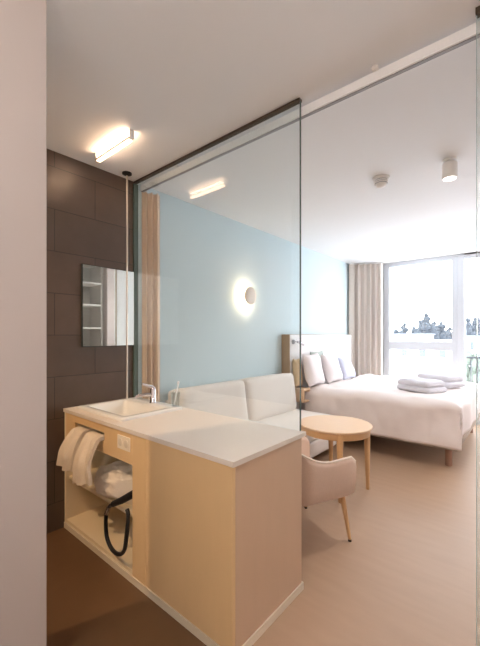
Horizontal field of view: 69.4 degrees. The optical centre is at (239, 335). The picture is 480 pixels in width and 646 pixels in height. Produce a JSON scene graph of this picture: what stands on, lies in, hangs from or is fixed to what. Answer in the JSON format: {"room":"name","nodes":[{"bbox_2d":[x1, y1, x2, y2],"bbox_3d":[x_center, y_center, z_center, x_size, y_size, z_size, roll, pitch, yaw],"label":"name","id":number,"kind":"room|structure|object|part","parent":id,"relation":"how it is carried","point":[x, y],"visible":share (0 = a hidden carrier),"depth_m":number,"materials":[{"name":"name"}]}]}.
{"room":"hotel room","nodes":[
{"label":"hotel room","id":0,"kind":"room"},
{"bbox_2d":[0,0,46,645],"bbox_3d":[-1.525,0.043,0.652,0.382,2.713,2.024,0,0,40],"label":"wall","id":1,"kind":"structure","parent":0,"point":[23,23],"depth_m":1.24,"materials":[{"name":"grey paint"}]},
{"bbox_2d":[47,149,348,533],"bbox_3d":[-0.381,0.043,3.667,0.100,2.713,8.100,0,0,40],"label":"wall","id":2,"kind":"structure","parent":0,"point":[209,334],"depth_m":3.32,"materials":[{"name":"blue paint"}]},
{"bbox_2d":[81,264,133,346],"bbox_3d":[-1.050,-0.226,2.789,0.018,0.630,0.450,0,0,40],"label":"wall mirror","id":3,"kind":"object","parent":2,"relation":"attached to","point":[103,289],"visible":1,"depth_m":2.75,"materials":[{"name":"silver glass"}]},
{"bbox_2d":[243,287,255,304],"bbox_3d":[0.093,-0.459,4.065,0.108,0.208,0.208,0,0,40],"label":"wall lamp","id":4,"kind":"object","parent":2,"relation":"attached to","point":[249,295],"visible":1,"depth_m":4.01,"materials":[{"name":"white plastic"}]},
{"bbox_2d":[47,0,479,263],"bbox_3d":[0.969,-1.364,2.553,3.600,0.100,8.350,0,0,40],"label":"ceiling","id":5,"kind":"structure","parent":0,"point":[183,76],"depth_m":2.03,"materials":[{"name":"paint"}]},
{"bbox_2d":[95,129,133,161],"bbox_3d":[-0.862,-1.281,2.364,0.455,0.064,0.034,0,0,40],"label":"ceiling lamp","id":6,"kind":"object","parent":5,"relation":"attached to","point":[117,144],"visible":1,"depth_m":2.34,"materials":[{"name":"white plastic"}]},
{"bbox_3d":[-0.860,-1.310,2.362,0.140,0.005,0.030,0,0,40],"label":"mounting plate","id":7,"kind":"part","parent":6,"relation":"part of","materials":[{"name":"white plastic"}]},
{"bbox_2d":[97,139,131,161],"bbox_3d":[-0.862,-1.253,2.364,0.411,0.008,0.026,0,0,40],"label":"diffuser","id":8,"kind":"object","parent":6,"relation":"attached to","point":[124,142],"depth_m":2.35,"materials":[{"name":"beige plastic"}]},
{"bbox_2d":[133,6,479,645],"bbox_3d":[0.393,0.043,1.876,3.399,2.712,0.040,0,0,40],"label":"glass wall","id":9,"kind":"structure","parent":5,"relation":"attached to","point":[297,101],"depth_m":2.26,"materials":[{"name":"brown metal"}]},
{"bbox_2d":[140,21,479,191],"bbox_3d":[0.432,-1.280,1.914,3.389,0.068,0.069,0,0,40],"label":"rail","id":10,"kind":"object","parent":5,"relation":"attached to","point":[466,35],"visible":0.91,"depth_m":1.83,"materials":[{"name":"white metal"}]},
{"bbox_2d":[142,192,159,401],"bbox_3d":[-0.782,0.062,3.052,0.165,2.615,0.068,0,0,-24],"label":"curtain","id":11,"kind":"object","parent":10,"relation":"hanging from","point":[150,202],"visible":0.61,"depth_m":3.05,"materials":[{"name":"beige fabric"}]},
{"bbox_2d":[349,262,383,378],"bbox_3d":[2.288,0.033,6.313,0.613,2.692,0.120,0,0,7],"label":"curtain","id":12,"kind":"object","parent":5,"relation":"hanging from","point":[365,279],"visible":0.72,"depth_m":6.30,"materials":[{"name":"beige fabric"}]},
{"bbox_2d":[372,174,389,187],"bbox_3d":[1.178,-1.272,2.897,0.136,0.082,0.136,0,0,40],"label":"smoke detector","id":13,"kind":"object","parent":5,"relation":"attached to","point":[380,181],"visible":1,"depth_m":2.86,"materials":[{"name":"white plastic"}]},
{"bbox_2d":[383,251,479,264],"bbox_3d":[3.721,-1.300,5.475,2.830,0.028,0.028,0,0,40],"label":"trim","id":14,"kind":"structure","parent":5,"relation":"attached to","point":[478,251],"depth_m":5.92,"materials":[{"name":"white"}]},
{"bbox_2d":[442,157,457,180],"bbox_3d":[1.572,-1.242,2.599,0.100,0.143,0.100,0,0,40],"label":"ceiling spotlight","id":15,"kind":"object","parent":5,"relation":"attached to","point":[450,164],"visible":1,"depth_m":2.56,"materials":[{"name":"white plastic"}]},
{"bbox_2d":[47,424,479,645],"bbox_3d":[0.969,1.449,2.553,3.600,0.100,8.350,0,0,40],"label":"floor","id":16,"kind":"structure","parent":0,"point":[406,576],"depth_m":2.03,"materials":[{"name":"brown laminate"}]},
{"bbox_2d":[64,412,303,645],"bbox_3d":[-0.468,0.978,2.216,1.642,0.842,0.594,0,0,40],"label":"vanity unit","id":17,"kind":"object","parent":16,"relation":"on","point":[217,547],"visible":0.84,"depth_m":1.71,"materials":[{"name":"beige laminate"}]},
{"bbox_2d":[56,426,92,471],"bbox_3d":[-1.138,0.768,2.372,0.230,0.265,0.161,0,0,40],"label":"hand towel","id":18,"kind":"object","parent":17,"relation":"hanging from","point":[68,448],"visible":0.93,"depth_m":2.30,"materials":[{"name":"white fabric"}]},
{"bbox_2d":[72,431,103,485],"bbox_3d":[-0.933,0.791,2.188,0.256,0.310,0.176,0,0,40],"label":"hand towel","id":19,"kind":"object","parent":17,"relation":"hanging from","point":[84,454],"visible":0.98,"depth_m":2.14,"materials":[{"name":"white fabric"}]},
{"bbox_3d":[-1.085,0.957,2.737,0.027,0.800,0.570,0,0,40],"label":"panel","id":20,"kind":"part","parent":17,"relation":"part of","materials":[{"name":"beige laminate"}]},
{"bbox_3d":[-0.754,1.345,2.445,0.855,0.024,0.546,0,0,40],"label":"panel","id":21,"kind":"part","parent":17,"relation":"part of","materials":[{"name":"beige laminate"}]},
{"bbox_2d":[69,460,131,516],"bbox_3d":[-0.749,1.036,2.451,0.855,0.022,0.530,0,0,40],"label":"shelf","id":22,"kind":"object","parent":17,"relation":"attached to","point":[108,498],"depth_m":2.30,"materials":[{"name":"beige laminate"}]},
{"bbox_2d":[92,462,131,504],"bbox_3d":[-0.734,0.940,2.247,0.469,0.168,0.278,0,0,40],"label":"bath towel","id":23,"kind":"object","parent":17,"relation":"on","point":[115,479],"visible":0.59,"depth_m":2.18,"materials":[{"name":"white fabric"}]},
{"bbox_2d":[104,491,131,556],"bbox_3d":[-0.695,1.082,2.046,0.248,0.390,0.110,0,0,40],"label":"hair dryer","id":24,"kind":"object","parent":17,"relation":"hanging from","point":[128,496],"visible":0.98,"depth_m":2.02,"materials":[{"name":"black plastic"}]},
{"bbox_2d":[117,434,129,451],"bbox_3d":[-0.674,0.624,2.010,0.130,0.080,0.006,0,0,40],"label":"power socket","id":25,"kind":"object","parent":17,"relation":"attached to","point":[123,440],"depth_m":2.01,"materials":[{"name":"beige plastic"}]},
{"bbox_3d":[-0.553,0.957,1.924,0.125,0.800,0.020,0,0,40],"label":"post","id":26,"kind":"part","parent":17,"relation":"part of","materials":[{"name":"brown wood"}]},
{"bbox_2d":[63,406,305,467],"bbox_3d":[-0.460,0.545,2.220,1.650,0.024,0.608,0,0,40],"label":"countertop","id":27,"kind":"structure","parent":17,"relation":"on","point":[230,441],"depth_m":1.90,"materials":[{"name":"white stone"}]},
{"bbox_2d":[122,171,131,398],"bbox_3d":[-0.915,-0.390,2.807,0.076,1.846,0.076,0,0,40],"label":"support pole","id":28,"kind":"object","parent":27,"relation":"on","point":[125,173],"visible":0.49,"depth_m":2.80,"materials":[{"name":"metal"}]},
{"bbox_3d":[-0.915,-0.390,2.807,0.014,1.846,0.014,0,0,40],"label":"pole rod","id":29,"kind":"part","parent":28,"relation":"part of","materials":[{"name":"metal"}]},
{"bbox_2d":[78,397,181,421],"bbox_3d":[-0.798,0.584,2.513,0.610,0.140,0.490,0,0,40],"label":"washbasin","id":30,"kind":"object","parent":27,"relation":"in","point":[121,410],"visible":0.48,"depth_m":2.58,"materials":[{"name":"white ceramic"}]},
{"bbox_3d":[-0.466,0.464,2.509,0.068,0.100,0.068,0,0,40],"label":"tumbler","id":31,"kind":"object","parent":30,"relation":"on","visible":0},
{"bbox_2d":[173,381,179,404],"bbox_3d":[-0.459,0.418,2.508,0.053,0.172,0.014,0,0,21],"label":"toothbrush","id":32,"kind":"object","parent":31,"relation":"in","point":[178,381],"visible":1,"depth_m":2.50,"materials":[{"name":"white plastic"}]},
{"bbox_2d":[134,383,155,402],"bbox_3d":[-0.707,0.436,2.601,0.170,0.157,0.052,0,0,-42],"label":"tap","id":33,"kind":"object","parent":27,"relation":"on","point":[152,394],"visible":1,"depth_m":2.62,"materials":[{"name":"silver metal"}]},
{"bbox_3d":[-0.721,0.452,2.595,0.142,0.042,0.034,0,0,-38],"label":"spout","id":34,"kind":"part","parent":33,"relation":"part of","materials":[{"name":"silver metal"}]},
{"bbox_3d":[-0.693,0.388,2.620,0.106,0.061,0.037,0,0,-35],"label":"lever","id":35,"kind":"part","parent":33,"relation":"part of","materials":[{"name":"silver metal"}]},
{"bbox_3d":[-0.266,0.957,1.679,0.630,0.800,0.020,0,0,40],"label":"panel","id":36,"kind":"part","parent":17,"relation":"part of","materials":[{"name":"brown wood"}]},
{"bbox_3d":[0.152,0.957,1.700,0.020,0.800,0.551,0,0,40],"label":"panel","id":37,"kind":"part","parent":17,"relation":"part of","materials":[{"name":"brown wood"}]},
{"bbox_2d":[165,372,336,457],"bbox_3d":[0.254,0.939,3.660,0.847,0.920,1.948,0,0,40],"label":"sofa","id":38,"kind":"object","parent":16,"relation":"on","point":[268,399],"visible":0.44,"depth_m":3.76,"materials":[{"name":"beige fabric"}]},
{"bbox_2d":[168,381,247,419],"bbox_3d":[-0.287,0.735,3.446,0.272,0.507,0.910,0,0,40],"label":"cushion","id":39,"kind":"object","parent":38,"relation":"on","point":[229,398],"depth_m":3.39,"materials":[{"name":"beige fabric"}]},
{"bbox_2d":[237,372,296,420],"bbox_3d":[0.334,0.732,4.176,0.270,0.506,0.975,0,0,40],"label":"cushion","id":40,"kind":"object","parent":38,"relation":"on","point":[267,396],"depth_m":4.03,"materials":[{"name":"beige fabric"}]},
{"bbox_2d":[256,409,330,441],"bbox_3d":[0.561,1.030,4.003,0.824,0.186,1.027,0,0,40],"label":"seat cushion","id":41,"kind":"object","parent":38,"relation":"on","point":[288,418],"depth_m":3.90,"materials":[{"name":"beige fabric"}]},
{"bbox_2d":[302,437,356,541],"bbox_3d":[0.438,1.051,2.500,0.520,0.697,0.590,0,0,-25],"label":"armchair","id":42,"kind":"object","parent":16,"relation":"on","point":[322,481],"visible":0.48,"depth_m":2.25,"materials":[{"name":"pink fabric"}]},
{"bbox_3d":[0.720,1.237,2.368,0.080,0.305,0.035,0,0,28],"label":"leg","id":43,"kind":"part","parent":42,"relation":"part of","materials":[{"name":"brown wood"}]},
{"bbox_2d":[299,415,372,502],"bbox_3d":[0.874,1.104,3.191,0.650,0.590,0.650,0,0,40],"label":"round table","id":44,"kind":"object","parent":16,"relation":"on","point":[331,428],"visible":0.84,"depth_m":3.08,"materials":[{"name":"brown wood"}]},
{"bbox_3d":[0.911,1.116,3.473,0.057,0.566,0.058,0,0,40],"label":"leg","id":45,"kind":"part","parent":44,"relation":"part of","materials":[{"name":"brown wood"}]},
{"bbox_3d":[0.838,1.116,2.909,0.057,0.566,0.058,0,0,40],"label":"leg","id":46,"kind":"part","parent":44,"relation":"part of","materials":[{"name":"brown wood"}]},
{"bbox_3d":[1.156,1.116,3.155,0.057,0.566,0.058,0,0,40],"label":"leg","id":47,"kind":"part","parent":44,"relation":"part of","materials":[{"name":"brown wood"}]},
{"bbox_2d":[282,334,479,465],"bbox_3d":[2.055,0.694,4.855,2.070,1.410,2.176,0,0,40],"label":"double bed","id":48,"kind":"object","parent":16,"relation":"on","point":[445,420],"visible":0.76,"depth_m":4.08,"materials":[{"name":"white fabric"}]},
{"bbox_3d":[0.628,0.694,4.653,0.092,1.410,0.019,0,0,40],"label":"headboard","id":49,"kind":"part","parent":48,"relation":"part of","materials":[{"name":"brown wood"}]},
{"bbox_2d":[292,340,304,345],"bbox_3d":[0.788,0.101,4.695,0.204,0.084,0.064,0,0,-25],"label":"reading lamp","id":50,"kind":"object","parent":48,"relation":"attached to","point":[293,341],"visible":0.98,"depth_m":4.67,"materials":[{"name":"silver metal"}]},
{"bbox_3d":[1.243,0.694,5.473,0.032,1.410,2.065,0,0,40],"label":"headboard frame","id":51,"kind":"part","parent":48,"relation":"part of","materials":[{"name":"brown wood"}]},
{"bbox_2d":[295,387,309,402],"bbox_3d":[0.806,0.792,4.634,0.203,0.175,0.160,0,0,40],"label":"shelf","id":52,"kind":"object","parent":48,"relation":"attached to","point":[297,389],"visible":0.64,"depth_m":4.56,"materials":[{"name":"brown wood"}]},
{"bbox_2d":[292,359,302,387],"bbox_3d":[0.772,0.504,4.663,0.108,0.388,0.170,0,0,40],"label":"cushion","id":53,"kind":"object","parent":52,"relation":"on","point":[295,363],"visible":0.86,"depth_m":4.61,"materials":[{"name":"beige fabric"}]},
{"bbox_2d":[302,353,323,386],"bbox_3d":[1.018,0.473,4.795,0.202,0.453,0.439,0,0,40],"label":"pillow","id":54,"kind":"object","parent":48,"relation":"on","point":[313,369],"visible":0.99,"depth_m":4.67,"materials":[{"name":"white fabric"}]},
{"bbox_2d":[310,351,322,358],"bbox_3d":[1.137,0.435,5.107,0.075,0.399,0.401,0,0,40],"label":"cushion","id":55,"kind":"object","parent":48,"relation":"on","point":[321,352],"visible":0.12,"depth_m":5.12,"materials":[{"name":"white fabric"}]},
{"bbox_3d":[1.293,0.572,5.437,0.090,1.155,2.035,0,0,40],"label":"headboard","id":56,"kind":"part","parent":48,"relation":"part of","materials":[{"name":"white fabric"}]},
{"bbox_2d":[321,354,341,383],"bbox_3d":[1.355,0.489,5.118,0.209,0.414,0.443,0,0,40],"label":"pillow","id":57,"kind":"object","parent":48,"relation":"on","point":[332,371],"visible":0.94,"depth_m":5.00,"materials":[{"name":"white fabric"}]},
{"bbox_2d":[337,356,355,379],"bbox_3d":[1.678,0.514,5.500,0.219,0.358,0.461,0,0,40],"label":"pillow","id":58,"kind":"object","parent":48,"relation":"on","point":[347,369],"visible":0.76,"depth_m":5.38,"materials":[{"name":"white fabric"}]},
{"bbox_2d":[304,374,479,450],"bbox_3d":[2.195,0.918,4.824,1.816,0.504,2.044,0,0,40],"label":"duvet","id":59,"kind":"object","parent":48,"relation":"on","point":[445,420],"depth_m":3.97,"materials":[{"name":"white fabric"}]},
{"bbox_2d":[397,377,446,393],"bbox_3d":[2.257,0.622,4.323,0.370,0.163,0.473,0,0,-23],"label":"folded towel","id":60,"kind":"object","parent":48,"relation":"on","point":[417,385],"visible":1,"depth_m":4.18,"materials":[{"name":"white fabric"}]},
{"bbox_2d":[417,372,464,388],"bbox_3d":[2.736,0.609,4.754,0.330,0.182,0.551,0,0,-19],"label":"folded towel","id":61,"kind":"object","parent":48,"relation":"on","point":[450,380],"visible":0.62,"depth_m":4.55,"materials":[{"name":"white fabric"}]},
{"bbox_3d":[2.246,1.297,3.732,0.068,0.205,0.068,0,0,40],"label":"leg","id":62,"kind":"part","parent":48,"relation":"part of","materials":[{"name":"brown wood"}]},
{"bbox_3d":[4.757,1.499,5.698,2.100,0.200,1.350,0,0,40],"label":"floor","id":63,"kind":"structure","parent":0,"visible":0},
{"bbox_2d":[466,356,479,383],"bbox_3d":[5.123,0.907,6.129,2.020,0.985,0.040,0,0,40],"label":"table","id":64,"kind":"object","parent":63,"relation":"on","point":[471,358],"visible":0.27,"depth_m":6.69,"materials":[{"name":"metal"}]},
{"bbox_3d":[2.477,0.043,6.652,0.590,2.713,0.150,0,0,40],"label":"wall","id":65,"kind":"structure","parent":0,"visible":0},
{"bbox_2d":[383,256,456,375],"bbox_3d":[3.125,0.044,6.055,1.170,2.710,0.120,0,0,40],"label":"window","id":66,"kind":"structure","parent":65,"relation":"in","point":[388,344],"depth_m":6.09,"materials":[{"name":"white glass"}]},
{"bbox_3d":[4.927,0.043,4.570,0.180,2.713,0.150,0,0,40],"label":"wall","id":67,"kind":"structure","parent":0,"visible":0},
{"bbox_2d":[457,252,479,381],"bbox_3d":[4.178,-0.016,5.109,1.660,2.590,0.199,0,0,40],"label":"window","id":68,"kind":"structure","parent":67,"relation":"in","point":[461,258],"depth_m":5.59,"materials":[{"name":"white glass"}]},
{"bbox_3d":[4.238,-0.016,5.103,1.560,2.590,0.130,0,0,40],"label":"frame","id":69,"kind":"part","parent":68,"relation":"part of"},
{"label":"outside","id":70,"kind":"structure","parent":0,"visible":0},
{"bbox_3d":[66.390,7.699,82.159,180.000,0.200,191.000,0,0,40],"label":"ground","id":71,"kind":"structure","parent":70,"visible":0},
{"bbox_2d":[399,323,408,333],"bbox_3d":[29.680,2.655,62.818,2.854,9.888,2.706,0,0,-39],"label":"tree","id":72,"kind":"object","parent":71,"relation":"on","point":[404,329],"visible":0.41,"depth_m":62.56,"materials":[{"name":"green plant"}]},
{"bbox_2d":[391,334,434,375],"bbox_3d":[23.376,3.694,47.905,5.400,7.810,5.400,0,0,40],"label":"building","id":73,"kind":"structure","parent":71,"relation":"on","point":[393,336],"depth_m":46.61,"materials":[{"name":"white"}]},
{"bbox_2d":[411,326,416,333],"bbox_3d":[35.076,2.831,69.769,2.873,9.536,3.059,0,0,40],"label":"tree","id":74,"kind":"object","parent":71,"relation":"on","point":[413,330],"visible":0.2,"depth_m":69.52,"materials":[{"name":"green plant"}]},
{"bbox_2d":[415,320,421,333],"bbox_3d":[39.845,2.094,77.028,3.228,11.011,2.651,0,0,40],"label":"tree","id":75,"kind":"object","parent":71,"relation":"on","point":[419,321],"visible":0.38,"depth_m":76.75,"materials":[{"name":"green plant"}]},
{"bbox_2d":[417,313,434,333],"bbox_3d":[30.299,1.951,55.997,2.550,11.296,2.570,0,0,-18],"label":"tree","id":76,"kind":"object","parent":71,"relation":"on","point":[426,328],"visible":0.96,"depth_m":55.36,"materials":[{"name":"green plant"}]},
{"bbox_2d":[394,339,472,377],"bbox_3d":[21.138,4.044,37.905,6.600,7.110,5.400,0,0,40],"label":"building","id":77,"kind":"structure","parent":71,"relation":"on","point":[410,363],"depth_m":36.40,"materials":[{"name":"white"}]},
{"bbox_2d":[431,321,439,338],"bbox_3d":[34.886,2.523,63.039,2.764,10.152,2.210,0,0,40],"label":"tree","id":78,"kind":"object","parent":71,"relation":"on","point":[436,336],"visible":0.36,"depth_m":62.05,"materials":[{"name":"green plant"}]},
{"bbox_2d":[436,319,449,338],"bbox_3d":[40.570,2.127,70.029,3.050,10.944,2.873,0,0,40],"label":"tree","id":79,"kind":"object","parent":71,"relation":"on","point":[443,334],"visible":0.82,"depth_m":69.34,"materials":[{"name":"green plant"}]},
{"bbox_2d":[446,327,451,339],"bbox_3d":[46.432,2.831,77.245,2.684,9.536,2.374,0,0,40],"label":"tree","id":80,"kind":"object","parent":71,"relation":"on","point":[449,329],"visible":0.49,"depth_m":76.52,"materials":[{"name":"green plant"}]},
{"bbox_2d":[466,318,477,334],"bbox_3d":[36.681,2.391,56.152,2.939,10.416,2.212,0,0,28],"label":"tree","id":81,"kind":"object","parent":71,"relation":"on","point":[468,320],"visible":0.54,"depth_m":55.55,"materials":[{"name":"green plant"}]},
{"bbox_2d":[466,347,479,384],"bbox_3d":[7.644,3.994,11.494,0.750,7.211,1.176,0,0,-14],"label":"shrub","id":82,"kind":"object","parent":71,"relation":"on","point":[468,352],"visible":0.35,"depth_m":11.28,"materials":[{"name":"green plant"}]},
{"bbox_2d":[466,335,479,354],"bbox_3d":[31.377,3.819,44.286,4.400,7.560,6.400,0,0,40],"label":"building","id":83,"kind":"structure","parent":71,"relation":"on","point":[468,337],"depth_m":42.59,"materials":[{"name":"white"}]},
{"bbox_2d":[471,315,479,334],"bbox_3d":[42.877,1.951,62.993,2.232,11.296,3.296,0,0,20],"label":"tree","id":84,"kind":"object","parent":71,"relation":"on","point":[473,326],"visible":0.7,"depth_m":62.73,"materials":[{"name":"green plant"}]}
]}

